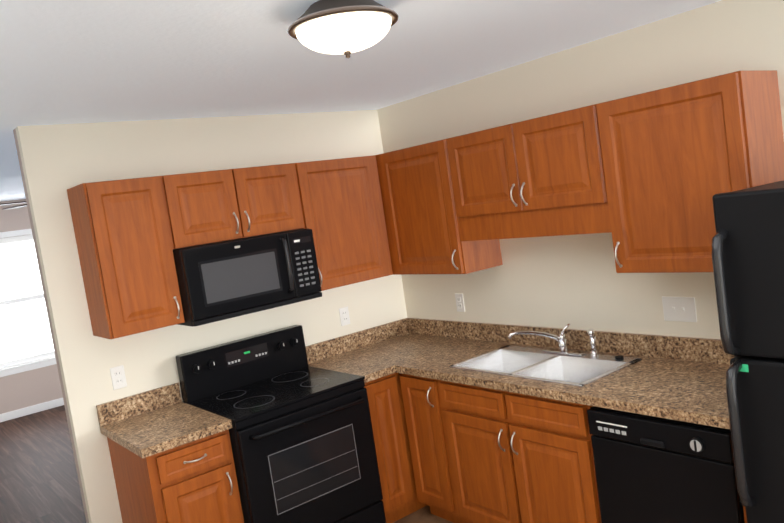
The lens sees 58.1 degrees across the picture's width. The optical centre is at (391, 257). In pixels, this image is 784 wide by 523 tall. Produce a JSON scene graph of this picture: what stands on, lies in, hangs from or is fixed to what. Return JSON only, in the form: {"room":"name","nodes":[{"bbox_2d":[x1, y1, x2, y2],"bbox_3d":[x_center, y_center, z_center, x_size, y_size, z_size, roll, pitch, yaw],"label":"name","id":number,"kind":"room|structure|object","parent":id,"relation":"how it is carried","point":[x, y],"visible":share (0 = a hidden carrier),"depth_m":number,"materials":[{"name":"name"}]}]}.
{"room":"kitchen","nodes":[
{"label":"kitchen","id":0,"kind":"room"},
{"bbox_2d":[13,110,406,522],"bbox_3d":[-0.810,0.396,4.201,2.186,2.440,0.120,-12,6,-37],"label":"wall","id":1,"kind":"structure","parent":0,"point":[56,161],"depth_m":3.72,"materials":[{"name":"beige paint"}]},
{"bbox_2d":[110,365,126,389],"bbox_3d":[-1.412,0.621,3.644,0.070,0.115,0.008,-12,6,-37],"label":"electrical outlet","id":2,"kind":"object","parent":1,"relation":"attached to","point":[118,377],"visible":1,"depth_m":3.64,"materials":[{"name":"white plastic"}]},
{"bbox_2d":[67,175,184,338],"bbox_3d":[-1.326,-0.004,3.532,0.368,0.743,0.317,-12,6,-37],"label":"upper cabinet","id":3,"kind":"object","parent":1,"relation":"attached to","point":[124,229],"depth_m":3.41,"materials":[{"name":"brown wood"}]},
{"bbox_2d":[167,163,310,247],"bbox_3d":[-0.912,-0.281,3.862,0.768,0.370,0.317,-12,6,-37],"label":"upper cabinet","id":4,"kind":"object","parent":1,"relation":"attached to","point":[207,207],"depth_m":3.73,"materials":[{"name":"brown wood"}]},
{"bbox_2d":[172,228,321,326],"bbox_3d":[-0.815,0.096,3.838,0.760,0.389,0.451,-12,6,-37],"label":"over-the-range microwave","id":5,"kind":"object","parent":4,"relation":"attached to","point":[222,280],"visible":0.96,"depth_m":3.66,"materials":[{"name":"black"}]},
{"bbox_2d":[339,306,349,325],"bbox_3d":[-0.302,0.378,4.513,0.070,0.115,0.008,-12,6,-37],"label":"electrical outlet","id":6,"kind":"object","parent":1,"relation":"attached to","point":[344,315],"visible":1,"depth_m":4.51,"materials":[{"name":"white plastic"}]},
{"bbox_2d":[299,155,390,290],"bbox_3d":[-0.373,-0.205,4.277,0.549,0.743,0.317,-12,6,-37],"label":"upper cabinet","id":7,"kind":"object","parent":1,"relation":"attached to","point":[345,211],"depth_m":4.16,"materials":[{"name":"brown wood"}]},
{"bbox_2d":[0,405,453,522],"bbox_3d":[-1.596,1.825,3.852,4.540,0.104,10.040,-12,6,-37],"label":"floor","id":8,"kind":"structure","parent":0,"point":[39,481],"depth_m":5.85,"materials":[{"name":"wood"}]},
{"bbox_2d":[107,430,243,522],"bbox_3d":[-1.052,1.282,3.515,0.400,0.875,0.619,-12,6,-37],"label":"base cabinet","id":9,"kind":"object","parent":8,"relation":"on","point":[196,482],"depth_m":3.28,"materials":[{"name":"brown wood"}]},
{"bbox_2d":[100,402,231,457],"bbox_3d":[-1.115,0.832,3.457,0.429,0.040,0.616,-12,6,-37],"label":"countertop","id":10,"kind":"structure","parent":9,"relation":"on","point":[151,432],"depth_m":3.36,"materials":[{"name":"brown stone"}]},
{"bbox_2d":[176,325,385,522],"bbox_3d":[-0.576,1.038,3.813,0.768,1.170,0.709,-12,6,-37],"label":"range","id":11,"kind":"object","parent":8,"relation":"on","point":[302,440],"visible":0.98,"depth_m":3.66,"materials":[{"name":"black metal"}]},
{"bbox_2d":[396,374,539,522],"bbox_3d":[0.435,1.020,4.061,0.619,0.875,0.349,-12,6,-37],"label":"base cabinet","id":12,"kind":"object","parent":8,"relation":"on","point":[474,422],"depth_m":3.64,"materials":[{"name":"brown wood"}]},
{"bbox_2d":[308,334,471,381],"bbox_3d":[-0.012,0.600,4.320,0.862,0.040,0.616,-12,6,-37],"label":"countertop","id":13,"kind":"structure","parent":12,"relation":"on","point":[378,360],"depth_m":4.27,"materials":[{"name":"brown stone"}]},
{"bbox_2d":[396,338,729,428],"bbox_3d":[0.845,0.553,3.382,0.616,0.040,1.915,-12,6,-37],"label":"countertop","id":14,"kind":"structure","parent":12,"relation":"on","point":[679,389],"depth_m":3.03,"materials":[{"name":"brown stone"}]},
{"bbox_2d":[448,346,643,421],"bbox_3d":[0.752,0.605,3.539,0.468,0.158,0.848,-12,6,-37],"label":"sink","id":15,"kind":"object","parent":14,"relation":"in","point":[566,369],"depth_m":3.48,"materials":[{"name":"white ceramic"}]},
{"bbox_2d":[504,323,599,357],"bbox_3d":[0.813,0.435,3.549,0.291,0.157,0.357,-12,6,-37],"label":"faucet","id":16,"kind":"object","parent":14,"relation":"on","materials":[{"name":"silver metal"}]},
{"bbox_2d":[587,406,744,522],"bbox_3d":[1.283,1.002,2.922,0.625,0.852,0.602,-12,6,-37],"label":"dishwasher","id":17,"kind":"object","parent":8,"relation":"on","point":[650,469],"visible":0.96,"depth_m":2.71,"materials":[{"name":"black metal"}]},
{"bbox_2d":[711,180,783,522],"bbox_3d":[1.664,0.567,2.214,0.732,1.718,0.882,-12,6,-37],"label":"refrigerator","id":18,"kind":"object","parent":8,"relation":"on","point":[747,254],"visible":1,"depth_m":2.28,"materials":[{"name":"black metal"}]},
{"bbox_2d":[0,0,720,200],"bbox_3d":[-1.943,-0.554,3.655,4.540,0.350,10.040,-12,6,-37],"label":"ceiling","id":19,"kind":"structure","parent":0,"point":[75,61],"depth_m":2.77,"materials":[{"name":"white paint"}]},
{"bbox_2d":[0,201,26,209],"bbox_3d":[-2.683,-0.501,5.598,1.260,0.359,1.296,-12,6,-37],"label":"ceiling fan","id":20,"kind":"object","parent":19,"relation":"hanging from","point":[19,206],"visible":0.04,"depth_m":5.76,"materials":[{"name":"grey"}]},
{"bbox_2d":[287,0,398,58],"bbox_3d":[-0.144,-0.684,2.142,0.340,0.162,0.340,-12,6,-37],"label":"dome ceiling light","id":21,"kind":"object","parent":19,"relation":"attached to","point":[347,28],"visible":1,"depth_m":2.04,"materials":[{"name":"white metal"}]},
{"bbox_2d":[0,0,783,413],"bbox_3d":[-1.809,0.576,3.788,4.540,2.440,10.140,-12,6,-37],"label":"wall","id":22,"kind":"structure","parent":0,"point":[578,282],"depth_m":3.60,"materials":[{"name":"beige paint"}]},
{"bbox_2d":[0,229,56,376],"bbox_3d":[-4.271,0.503,8.069,1.070,1.600,0.158,-12,6,-37],"label":"living room window","id":23,"kind":"structure","parent":22,"relation":"in","point":[25,335],"depth_m":8.13,"materials":[{"name":"white glass"}]},
{"bbox_2d":[0,398,63,421],"bbox_3d":[-4.134,1.750,8.081,3.000,0.090,0.012,-12,6,-37],"label":"baseboard","id":24,"kind":"structure","parent":22,"relation":"attached to","point":[18,413],"depth_m":8.07,"materials":[{"name":"white wood"}]},
{"bbox_2d":[375,140,502,274],"bbox_3d":[0.260,-0.289,4.183,0.317,0.743,0.652,-12,6,-37],"label":"upper cabinet","id":25,"kind":"object","parent":22,"relation":"attached to","point":[424,236],"depth_m":4.01,"materials":[{"name":"brown wood"}]},
{"bbox_2d":[455,293,464,311],"bbox_3d":[0.421,0.283,4.387,0.008,0.115,0.070,-12,6,-37],"label":"electrical outlet","id":26,"kind":"object","parent":22,"relation":"attached to","point":[459,302],"visible":1,"depth_m":4.38,"materials":[{"name":"white plastic"}]},
{"bbox_2d":[443,104,606,221],"bbox_3d":[0.731,-0.462,3.533,0.317,0.432,0.960,-12,6,-37],"label":"upper cabinet","id":27,"kind":"object","parent":22,"relation":"attached to","point":[547,164],"depth_m":3.38,"materials":[{"name":"brown wood"}]},
{"bbox_2d":[662,296,696,321],"bbox_3d":[1.311,0.239,3.230,0.016,0.115,0.160,-12,6,-37],"label":"light switch","id":28,"kind":"object","parent":22,"relation":"attached to","point":[682,309],"visible":1,"depth_m":3.23,"materials":[{"name":"white plastic"}]},
{"bbox_2d":[595,70,783,272],"bbox_3d":[1.237,-0.327,2.922,0.317,0.743,0.619,-12,6,-37],"label":"upper cabinet","id":29,"kind":"object","parent":22,"relation":"attached to","point":[643,178],"depth_m":2.79,"materials":[{"name":"brown wood"}]}
]}

